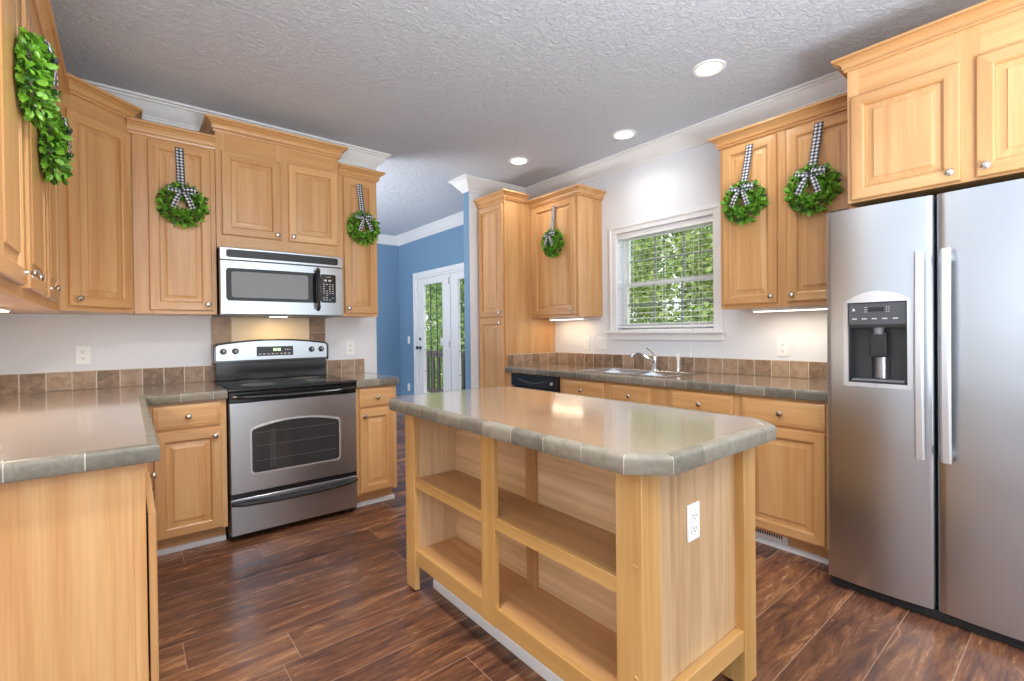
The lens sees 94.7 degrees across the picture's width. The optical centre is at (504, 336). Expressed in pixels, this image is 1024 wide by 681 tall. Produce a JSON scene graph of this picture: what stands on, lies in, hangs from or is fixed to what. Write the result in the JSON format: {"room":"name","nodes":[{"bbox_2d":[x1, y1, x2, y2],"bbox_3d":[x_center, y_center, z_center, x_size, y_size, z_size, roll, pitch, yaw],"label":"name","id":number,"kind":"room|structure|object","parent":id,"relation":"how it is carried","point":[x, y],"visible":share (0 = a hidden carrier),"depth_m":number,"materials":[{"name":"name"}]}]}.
{"room":"kitchen","nodes":[
{"label":"kitchen","id":0,"kind":"room"},
{"bbox_2d":[0,161,484,388],"bbox_3d":[-1.393,-0.163,3.892,4.130,2.760,0.120,-1,1,-39],"label":"wall","id":1,"kind":"structure","parent":0,"point":[29,343],"depth_m":3.08,"materials":[{"name":"white paint"}]},
{"bbox_2d":[0,72,141,314],"bbox_3d":[-2.423,-0.734,2.605,0.687,1.205,0.607,-1,1,-39],"label":"upper cabinet","id":2,"kind":"object","parent":1,"relation":"attached to","point":[95,206],"visible":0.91,"depth_m":2.57,"materials":[{"name":"brown wood"}]},
{"bbox_2d":[75,346,90,364],"bbox_3d":[-2.566,0.115,2.872,0.070,0.114,0.009,-1,1,-39],"label":"wall outlet","id":3,"kind":"object","parent":1,"relation":"attached to","point":[82,353],"visible":1,"depth_m":2.87,"materials":[{"name":"white plastic"}]},
{"bbox_2d":[79,349,85,354],"bbox_3d":[-2.565,0.095,2.870,0.033,0.033,0.003,-1,1,-39],"label":"socket","id":4,"kind":"object","parent":3,"relation":"attached to","point":[81,351],"depth_m":2.87,"materials":[{"name":"grey plastic"}]},
{"bbox_2d":[79,356,86,360],"bbox_3d":[-2.564,0.134,2.870,0.033,0.033,0.003,-1,1,-39],"label":"socket","id":5,"kind":"object","parent":3,"relation":"attached to","point":[81,358],"depth_m":2.87,"materials":[{"name":"grey plastic"}]},
{"bbox_2d":[0,365,211,394],"bbox_3d":[-2.455,0.265,2.960,1.055,0.113,0.009,-1,1,-39],"label":"backsplash","id":6,"kind":"structure","parent":1,"relation":"attached to","point":[93,379],"depth_m":2.92,"materials":[{"name":"brown tile"}]},
{"bbox_2d":[127,117,216,315],"bbox_3d":[-2.115,-0.704,3.005,0.440,1.132,0.364,-1,1,-39],"label":"upper cabinet","id":7,"kind":"object","parent":1,"relation":"attached to","point":[174,268],"visible":1,"depth_m":2.88,"materials":[{"name":"brown wood"}]},
{"bbox_2d":[154,147,209,228],"bbox_3d":[-1.961,-0.908,2.878,0.289,0.507,0.093,-2,1,-39],"label":"boxwood wreath","id":8,"kind":"object","parent":7,"relation":"attached to","point":[176,191],"visible":1,"depth_m":2.88,"materials":[{"name":"green plant"}]},
{"bbox_2d":[82,79,390,169],"bbox_3d":[-2.298,-1.455,1.863,4.778,0.125,2.378,-1,1,-39],"label":"trim","id":9,"kind":"structure","parent":1,"relation":"attached to","point":[154,109],"depth_m":3.16,"materials":[{"name":"white paint"}]},
{"bbox_2d":[211,317,325,380],"bbox_3d":[-1.740,0.091,3.532,0.782,0.465,0.010,-1,1,-39],"label":"backsplash","id":10,"kind":"structure","parent":1,"relation":"attached to","point":[223,329],"depth_m":3.49,"materials":[{"name":"beige tile"}]},
{"bbox_2d":[199,113,347,256],"bbox_3d":[-1.632,-0.989,3.383,0.906,0.825,0.377,-1,1,-39],"label":"upper cabinet","id":11,"kind":"object","parent":1,"relation":"attached to","point":[275,190],"visible":0.89,"depth_m":3.23,"materials":[{"name":"brown wood"}]},
{"bbox_2d":[212,247,342,317],"bbox_3d":[-1.596,-0.355,3.352,0.779,0.438,0.470,-1,1,-39],"label":"microwave oven","id":12,"kind":"object","parent":11,"relation":"attached to","point":[251,283],"visible":1,"depth_m":3.18,"materials":[{"name":"silver metal"}]},
{"bbox_2d":[326,358,363,373],"bbox_3d":[-1.308,0.245,3.877,0.319,0.113,0.009,-1,1,-39],"label":"backsplash","id":13,"kind":"structure","parent":1,"relation":"attached to","point":[342,365],"depth_m":3.87,"materials":[{"name":"brown tile"}]},
{"bbox_2d":[346,341,353,354],"bbox_3d":[-1.278,0.097,3.902,0.070,0.114,0.009,-1,1,-39],"label":"wall outlet","id":14,"kind":"object","parent":1,"relation":"attached to","point":[349,344],"visible":1,"depth_m":3.90,"materials":[{"name":"white plastic"}]},
{"bbox_2d":[338,163,385,317],"bbox_3d":[-1.184,-0.720,3.749,0.357,1.132,0.364,-1,1,-39],"label":"upper cabinet","id":15,"kind":"object","parent":1,"relation":"attached to","point":[359,262],"visible":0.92,"depth_m":3.61,"materials":[{"name":"brown wood"}]},
{"bbox_2d":[346,184,380,246],"bbox_3d":[-1.066,-0.924,3.597,0.277,0.483,0.093,-1,1,-40],"label":"boxwood wreath","id":16,"kind":"object","parent":15,"relation":"attached to","point":[360,218],"visible":1,"depth_m":3.59,"materials":[{"name":"green plant"}]},
{"bbox_2d":[376,244,400,396],"bbox_3d":[-4.171,-0.146,5.653,6.550,2.760,0.140,-1,1,-39],"label":"wall","id":17,"kind":"structure","parent":0,"point":[388,319],"depth_m":7.44,"materials":[{"name":"blue paint"}]},
{"bbox_2d":[50,0,985,235],"bbox_3d":[-1.083,-1.590,1.761,6.550,0.120,10.100,-1,1,-39],"label":"ceiling","id":18,"kind":"structure","parent":0,"point":[448,89],"depth_m":2.67,"materials":[{"name":"white paint"}]},
{"bbox_2d":[508,157,528,164],"bbox_3d":[0.124,-1.558,4.199,0.184,0.009,0.184,-1,1,-39],"label":"recessed light","id":19,"kind":"object","parent":18,"relation":"in","point":[515,160],"visible":1,"depth_m":4.18,"materials":[{"name":"white"}]},
{"bbox_2d":[612,129,635,139],"bbox_3d":[0.925,-1.563,3.661,0.184,0.009,0.184,-1,1,-39],"label":"recessed light","id":20,"kind":"object","parent":18,"relation":"in","point":[623,134],"visible":1,"depth_m":3.65,"materials":[{"name":"white"}]},
{"bbox_2d":[692,59,725,76],"bbox_3d":[1.190,-1.559,2.750,0.184,0.009,0.184,-1,1,-39],"label":"recessed light","id":21,"kind":"object","parent":18,"relation":"in","point":[707,68],"visible":1,"depth_m":2.74,"materials":[{"name":"white"}]},
{"bbox_2d":[148,412,1023,680],"bbox_3d":[-1.059,1.280,1.680,6.410,0.100,9.950,-1,1,-39],"label":"floor","id":22,"kind":"structure","parent":0,"point":[329,597],"depth_m":2.01,"materials":[{"name":"brown wood"}]},
{"bbox_2d":[0,463,158,680],"bbox_3d":[-1.492,0.806,1.453,0.662,0.861,0.615,-1,1,-39],"label":"base cabinet","id":23,"kind":"object","parent":22,"relation":"on","point":[79,573],"visible":0.76,"depth_m":1.31,"materials":[{"name":"brown wood"}]},
{"bbox_2d":[145,463,156,496],"bbox_3d":[-1.923,0.807,2.017,0.682,0.861,0.800,-1,1,-39],"label":"base cabinet","id":24,"kind":"object","parent":22,"relation":"on","point":[153,475],"visible":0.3,"depth_m":1.94,"materials":[{"name":"brown wood"}]},
{"bbox_2d":[0,381,226,483],"bbox_3d":[-1.794,0.347,2.132,1.052,0.052,2.127,-1,1,-39],"label":"countertop","id":25,"kind":"structure","parent":24,"relation":"on","point":[53,433],"depth_m":1.66,"materials":[{"name":"grey tile"}]},
{"bbox_2d":[146,399,227,555],"bbox_3d":[-1.985,0.801,2.895,0.405,0.861,0.696,-1,1,-39],"label":"base cabinet","id":26,"kind":"object","parent":22,"relation":"on","point":[190,483],"visible":0.86,"depth_m":2.67,"materials":[{"name":"brown wood"}]},
{"bbox_2d":[212,339,357,539],"bbox_3d":[-1.507,0.621,3.247,0.774,1.204,0.715,-1,1,-39],"label":"range","id":27,"kind":"object","parent":22,"relation":"on","point":[291,424],"visible":0.98,"depth_m":3.03,"materials":[{"name":"silver metal"}]},
{"bbox_2d":[212,374,356,392],"bbox_3d":[-1.521,0.317,3.257,0.770,0.023,0.661,-1,1,-39],"label":"cooktop","id":28,"kind":"object","parent":27,"relation":"in","point":[277,383],"depth_m":3.15,"materials":[{"name":"grey glass"}]},
{"bbox_2d":[229,386,356,495],"bbox_3d":[-1.310,0.637,3.001,0.758,0.591,0.085,-1,1,-39],"label":"oven","id":29,"kind":"object","parent":27,"relation":"in","point":[280,438],"depth_m":2.97,"materials":[{"name":"silver metal"}]},
{"bbox_2d":[354,385,396,507],"bbox_3d":[-1.092,0.785,3.609,0.317,0.861,0.696,-1,1,-39],"label":"base cabinet","id":30,"kind":"object","parent":22,"relation":"on","point":[376,433],"visible":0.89,"depth_m":3.36,"materials":[{"name":"brown wood"}]},
{"bbox_2d":[327,372,398,387],"bbox_3d":[-1.099,0.328,3.613,0.324,0.052,0.681,-1,1,-39],"label":"countertop","id":31,"kind":"structure","parent":30,"relation":"on","point":[364,379],"depth_m":3.41,"materials":[{"name":"grey tile"}]},
{"bbox_2d":[507,372,511,386],"bbox_3d":[0.062,0.766,4.391,0.020,0.861,0.076,-1,1,-39],"label":"filler panel","id":32,"kind":"object","parent":22,"relation":"on","point":[508,374],"visible":0.07,"depth_m":4.39,"materials":[{"name":"brown wood"}]},
{"bbox_2d":[473,188,554,387],"bbox_3d":[0.107,-0.083,4.763,0.699,2.553,0.535,-1,1,-39],"label":"pantry cabinet","id":33,"kind":"object","parent":22,"relation":"on","point":[507,325],"visible":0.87,"depth_m":4.53,"materials":[{"name":"brown wood"}]},
{"bbox_2d":[511,373,559,392],"bbox_3d":[0.488,0.765,4.291,0.640,0.856,0.596,-1,1,-39],"label":"dishwasher","id":34,"kind":"object","parent":22,"relation":"on","point":[537,382],"visible":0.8,"depth_m":4.07,"materials":[{"name":"black plastic"}]},
{"bbox_2d":[405,414,755,680],"bbox_3d":[0.199,0.783,1.980,0.668,0.862,1.355,-1,1,-39],"label":"kitchen island","id":35,"kind":"object","parent":22,"relation":"on","point":[582,572],"visible":0.82,"depth_m":1.63,"materials":[{"name":"brown wood"}]},
{"bbox_2d":[420,469,615,572],"bbox_3d":[0.047,0.682,1.846,0.209,0.019,1.204,-1,1,-39],"label":"shelf","id":36,"kind":"object","parent":35,"relation":"attached to","point":[591,541],"depth_m":1.73,"materials":[{"name":"brown wood"}]},
{"bbox_2d":[420,537,616,680],"bbox_3d":[0.051,1.022,1.849,0.209,0.018,1.204,-1,1,-39],"label":"shelf","id":37,"kind":"object","parent":35,"relation":"attached to","point":[586,641],"depth_m":1.73,"materials":[{"name":"brown wood"}]},
{"bbox_2d":[389,387,775,475],"bbox_3d":[0.179,0.326,1.993,0.790,0.052,1.561,-1,1,-39],"label":"island countertop","id":38,"kind":"structure","parent":35,"relation":"on","point":[617,436],"depth_m":1.59,"materials":[{"name":"grey tile"}]},
{"bbox_2d":[686,501,699,542],"bbox_3d":[0.582,0.572,1.454,0.070,0.114,0.009,-1,1,-39],"label":"wall outlet","id":39,"kind":"object","parent":35,"relation":"attached to","point":[693,510],"visible":1,"depth_m":1.45,"materials":[{"name":"white plastic"}]},
{"bbox_2d":[692,510,697,520],"bbox_3d":[0.584,0.552,1.452,0.033,0.033,0.003,-1,1,-39],"label":"socket","id":40,"kind":"object","parent":39,"relation":"attached to","point":[694,512],"depth_m":1.45,"materials":[{"name":"grey plastic"}]},
{"bbox_2d":[692,523,697,533],"bbox_3d":[0.584,0.591,1.452,0.033,0.033,0.003,-1,1,-39],"label":"socket","id":41,"kind":"object","parent":39,"relation":"attached to","point":[694,525],"depth_m":1.45,"materials":[{"name":"grey plastic"}]},
{"bbox_2d":[560,377,667,406],"bbox_3d":[0.998,0.761,3.674,0.690,0.861,0.990,-1,1,-39],"label":"base cabinet","id":42,"kind":"object","parent":22,"relation":"on","point":[653,395],"visible":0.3,"depth_m":3.40,"materials":[{"name":"brown wood"}]},
{"bbox_2d":[505,363,827,401],"bbox_3d":[1.076,0.304,3.582,0.671,0.052,2.607,-1,1,-39],"label":"countertop","id":43,"kind":"structure","parent":42,"relation":"on","point":[766,386],"depth_m":3.01,"materials":[{"name":"grey tile"}]},
{"bbox_2d":[577,367,704,377],"bbox_3d":[1.035,0.360,3.664,0.507,0.175,0.814,-1,1,-39],"label":"sink","id":44,"kind":"object","parent":43,"relation":"in","point":[612,370],"visible":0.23,"depth_m":3.69,"materials":[{"name":"silver metal"}]},
{"bbox_2d":[675,353,680,371],"bbox_3d":[1.334,0.199,3.628,0.044,0.140,0.044,-1,1,-39],"label":"sprayer","id":45,"kind":"object","parent":44,"relation":"on","point":[678,369],"visible":0.99,"depth_m":3.62,"materials":[{"name":"white plastic"}]},
{"bbox_2d":[630,348,658,369],"bbox_3d":[1.121,0.180,3.786,0.234,0.180,0.064,-1,0,-1],"label":"faucet","id":46,"kind":"object","parent":43,"relation":"on","point":[654,361],"visible":1,"depth_m":3.77,"materials":[{"name":"silver metal"}]},
{"bbox_2d":[668,388,738,415],"bbox_3d":[1.451,0.761,3.108,0.690,0.861,0.457,-1,1,-39],"label":"base cabinet","id":47,"kind":"object","parent":22,"relation":"on","point":[707,401],"visible":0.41,"depth_m":2.88,"materials":[{"name":"brown wood"}]},
{"bbox_2d":[739,394,828,564],"bbox_3d":[1.743,0.760,2.743,0.690,0.861,0.475,-1,1,-39],"label":"base cabinet","id":48,"kind":"object","parent":22,"relation":"on","point":[791,470],"visible":0.42,"depth_m":2.51,"materials":[{"name":"brown wood"}]},
{"bbox_2d":[755,528,788,545],"bbox_3d":[1.473,1.128,2.739,0.013,0.067,0.320,-1,1,-39],"label":"floor register","id":49,"kind":"object","parent":48,"relation":"attached to","point":[760,533],"visible":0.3,"depth_m":2.67,"materials":[{"name":"white paint"}]},
{"bbox_2d":[826,178,1023,648],"bbox_3d":[2.109,0.289,2.135,0.828,1.793,0.915,-1,1,-39],"label":"refrigerator","id":50,"kind":"object","parent":22,"relation":"on","point":[925,294],"visible":1,"depth_m":1.98,"materials":[{"name":"grey metal"}]},
{"bbox_2d":[399,142,826,395],"bbox_3d":[1.482,-0.194,3.715,0.140,2.760,9.950,-1,1,-39],"label":"wall","id":51,"kind":"structure","parent":0,"point":[689,179],"depth_m":3.91,"materials":[{"name":"white paint"}]},
{"bbox_2d":[413,263,464,394],"bbox_3d":[-0.738,0.120,6.439,0.193,2.140,1.940,-1,1,-39],"label":"door","id":52,"kind":"structure","parent":51,"relation":"in","point":[450,276],"depth_m":6.53,"materials":[{"name":"white paint"}]},
{"bbox_2d":[527,184,606,317],"bbox_3d":[0.572,-0.745,4.428,0.374,1.132,0.675,-1,1,-39],"label":"upper cabinet","id":53,"kind":"object","parent":51,"relation":"attached to","point":[569,284],"visible":0.96,"depth_m":4.26,"materials":[{"name":"brown wood"}]},
{"bbox_2d":[540,205,564,258],"bbox_3d":[0.421,-0.948,4.291,0.093,0.497,0.283,-1,1,-39],"label":"boxwood wreath","id":54,"kind":"object","parent":53,"relation":"attached to","point":[551,235],"visible":1,"depth_m":4.28,"materials":[{"name":"green plant"}]},
{"bbox_2d":[549,317,583,320],"bbox_3d":[0.585,-0.168,4.501,0.050,0.024,0.420,-1,1,-39],"label":"light","id":55,"kind":"object","parent":53,"relation":"attached to","point":[562,318],"visible":0.92,"depth_m":4.45,"materials":[{"name":"white"}]},
{"bbox_2d":[584,337,589,348],"bbox_3d":[0.778,0.064,4.482,0.008,0.114,0.070,-1,1,-39],"label":"wall switch","id":56,"kind":"object","parent":51,"relation":"attached to","point":[586,339],"visible":1,"depth_m":4.47,"materials":[{"name":"white plastic"}]},
{"bbox_2d":[597,337,606,348],"bbox_3d":[0.890,0.062,4.342,0.008,0.114,0.116,-1,1,-39],"label":"wall switch","id":57,"kind":"object","parent":51,"relation":"attached to","point":[601,341],"visible":1,"depth_m":4.33,"materials":[{"name":"white plastic"}]},
{"bbox_2d":[377,70,846,245],"bbox_3d":[-1.090,-1.467,1.659,6.410,0.125,9.950,-1,1,-39],"label":"trim","id":58,"kind":"structure","parent":51,"relation":"attached to","point":[832,84],"depth_m":3.78,"materials":[{"name":"white paint"}]},
{"bbox_2d":[605,204,726,340],"bbox_3d":[1.310,-0.467,3.876,0.190,0.997,1.081,-1,1,-39],"label":"window","id":59,"kind":"structure","parent":51,"relation":"in","point":[716,333],"depth_m":3.84,"materials":[{"name":"white paint"}]},
{"bbox_2d":[618,215,713,356],"bbox_3d":[1.275,-0.372,3.848,0.134,1.060,0.875,-1,1,-39],"label":"window blind","id":60,"kind":"object","parent":59,"relation":"attached to","point":[707,219],"visible":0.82,"depth_m":3.82,"materials":[{"name":"white plastic"}]},
{"bbox_2d":[508,352,826,379],"bbox_3d":[1.097,0.221,3.585,0.635,0.113,2.630,-1,1,-39],"label":"backsplash","id":61,"kind":"structure","parent":51,"relation":"attached to","point":[758,367],"depth_m":3.63,"materials":[{"name":"brown tile"}]},
{"bbox_2d":[708,92,855,309],"bbox_3d":[1.771,-0.747,2.929,0.374,1.132,0.855,-1,1,-39],"label":"upper cabinet","id":62,"kind":"object","parent":51,"relation":"attached to","point":[779,259],"visible":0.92,"depth_m":2.85,"materials":[{"name":"brown wood"}]},
{"bbox_2d":[720,144,768,225],"bbox_3d":[1.490,-0.949,2.956,0.092,0.517,0.291,-1,1,-40],"label":"boxwood wreath","id":63,"kind":"object","parent":62,"relation":"attached to","point":[746,189],"visible":1,"depth_m":2.95,"materials":[{"name":"green plant"}]},
{"bbox_2d":[752,305,826,311],"bbox_3d":[1.767,-0.169,2.911,0.050,0.024,0.450,-1,1,-39],"label":"light","id":64,"kind":"object","parent":62,"relation":"attached to","point":[821,307],"visible":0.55,"depth_m":2.89,"materials":[{"name":"white"}]},
{"bbox_2d":[782,121,844,216],"bbox_3d":[1.728,-0.943,2.659,0.092,0.536,0.301,-1,1,-39],"label":"boxwood wreath","id":65,"kind":"object","parent":62,"relation":"attached to","point":[812,171],"visible":1,"depth_m":2.65,"materials":[{"name":"green plant"}]},
{"bbox_2d":[777,339,788,356],"bbox_3d":[1.850,0.079,3.141,0.009,0.114,0.070,-1,1,-39],"label":"wall outlet","id":66,"kind":"object","parent":51,"relation":"attached to","point":[782,345],"visible":1,"depth_m":3.14,"materials":[{"name":"white plastic"}]},
{"bbox_2d":[831,0,1023,207],"bbox_3d":[2.153,-0.990,2.160,0.731,0.692,0.912,-1,1,-39],"label":"upper cabinet","id":67,"kind":"object","parent":51,"relation":"attached to","point":[936,107],"visible":0.98,"depth_m":2.02,"materials":[{"name":"brown wood"}]},
{"bbox_3d":[-2.250,-0.137,1.754,0.120,2.760,2.150,-1,1,-39],"label":"wall","id":68,"kind":"structure","parent":0,"visible":0},
{"bbox_2d":[0,0,55,305],"bbox_3d":[-1.654,-0.692,1.406,0.388,1.142,1.010,-1,1,-39],"label":"upper cabinet","id":69,"kind":"object","parent":68,"relation":"attached to","point":[23,225],"visible":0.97,"depth_m":1.44,"materials":[{"name":"brown wood"}]},
{"bbox_2d":[0,306,10,311],"bbox_3d":[-1.945,-0.118,1.710,0.100,0.024,0.900,-1,1,-39],"label":"light","id":70,"kind":"object","parent":69,"relation":"attached to","point":[2,309],"visible":0.58,"depth_m":2.01,"materials":[{"name":"white"}]},
{"bbox_2d":[14,0,61,127],"bbox_3d":[-1.443,-0.895,1.470,0.093,0.493,0.281,-1,1,-39],"label":"boxwood wreath","id":71,"kind":"object","parent":69,"relation":"attached to","point":[35,81],"visible":1,"depth_m":1.41,"materials":[{"name":"green plant"}]},
{"bbox_2d":[38,111,74,186],"bbox_3d":[-1.729,-0.833,1.830,0.093,0.507,0.289,-1,1,-39],"label":"boxwood wreath","id":72,"kind":"object","parent":69,"relation":"attached to","point":[54,156],"visible":0.91,"depth_m":1.77,"materials":[{"name":"green plant"}]},
{"bbox_2d":[0,27,70,311],"bbox_3d":[-2.172,-0.692,2.054,0.388,1.142,0.645,-1,1,-39],"label":"upper cabinet","id":73,"kind":"object","parent":68,"relation":"attached to","point":[50,303],"visible":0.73,"depth_m":2.06,"materials":[{"name":"brown wood"}]},
{"label":"outside","id":74,"kind":"structure","parent":0,"visible":0},
{"bbox_3d":[13.909,2.192,17.523,36.450,0.100,50.000,-1,1,-39],"label":"lawn","id":75,"kind":"structure","parent":74,"visible":0},
{"bbox_2d":[426,287,442,391],"bbox_3d":[-3.142,-0.853,14.919,3.209,6.881,3.213,-1,0,-24],"label":"leafy tree","id":76,"kind":"object","parent":75,"relation":"on","point":[427,320],"visible":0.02,"depth_m":14.89,"materials":[{"name":"green plant"}]},
{"bbox_2d":[426,279,465,392],"bbox_3d":[-1.128,-0.856,12.450,3.213,6.881,3.209,-1,1,-40],"label":"leafy tree","id":77,"kind":"object","parent":75,"relation":"on","point":[439,285],"visible":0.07,"depth_m":12.23,"materials":[{"name":"green plant"}]},
{"bbox_2d":[427,284,464,385],"bbox_3d":[-2.260,-0.895,19.163,3.209,6.881,3.213,-1,0,7],"label":"leafy tree","id":78,"kind":"object","parent":75,"relation":"on","point":[432,284],"visible":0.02,"depth_m":18.67,"materials":[{"name":"green plant"}]},
{"bbox_2d":[629,237,651,312],"bbox_3d":[1.516,-0.866,9.953,3.213,6.881,3.209,-1,0,-27],"label":"leafy tree","id":79,"kind":"object","parent":75,"relation":"on","point":[637,247],"visible":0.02,"depth_m":10.06,"materials":[{"name":"green plant"}]},
{"bbox_2d":[629,235,672,322],"bbox_3d":[3.093,-0.909,13.210,3.213,6.881,3.209,-1,0,4],"label":"leafy tree","id":80,"kind":"object","parent":75,"relation":"on","point":[637,309],"visible":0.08,"depth_m":12.64,"materials":[{"name":"green plant"}]},
{"bbox_2d":[629,235,678,323],"bbox_3d":[4.699,-0.952,16.566,3.213,6.881,3.209,0,1,35],"label":"leafy tree","id":81,"kind":"object","parent":75,"relation":"on","point":[657,320],"visible":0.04,"depth_m":16.26,"materials":[{"name":"green plant"}]},
{"bbox_2d":[631,226,713,322],"bbox_3d":[3.546,-0.870,7.441,3.209,6.881,3.213,-1,1,-43],"label":"leafy tree","id":82,"kind":"object","parent":75,"relation":"on","point":[706,259],"visible":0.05,"depth_m":7.42,"materials":[{"name":"green plant"}]},
{"bbox_2d":[657,227,712,322],"bbox_3d":[5.072,-0.912,10.738,3.209,6.881,3.213,-1,0,-12],"label":"leafy tree","id":83,"kind":"object","parent":75,"relation":"on","point":[668,248],"visible":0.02,"depth_m":10.56,"materials":[{"name":"green plant"}]},
{"bbox_3d":[-0.737,1.853,8.051,1.735,1.050,6.500,-1,1,-39],"label":"deck","id":84,"kind":"object","parent":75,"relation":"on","visible":0},
{"bbox_2d":[426,350,464,392],"bbox_3d":[-0.145,0.818,8.526,0.120,1.000,6.500,-1,1,-39],"label":"deck railing","id":85,"kind":"object","parent":84,"relation":"on","point":[428,353],"visible":0.05,"depth_m":10.16,"materials":[{"name":"brown wood"}]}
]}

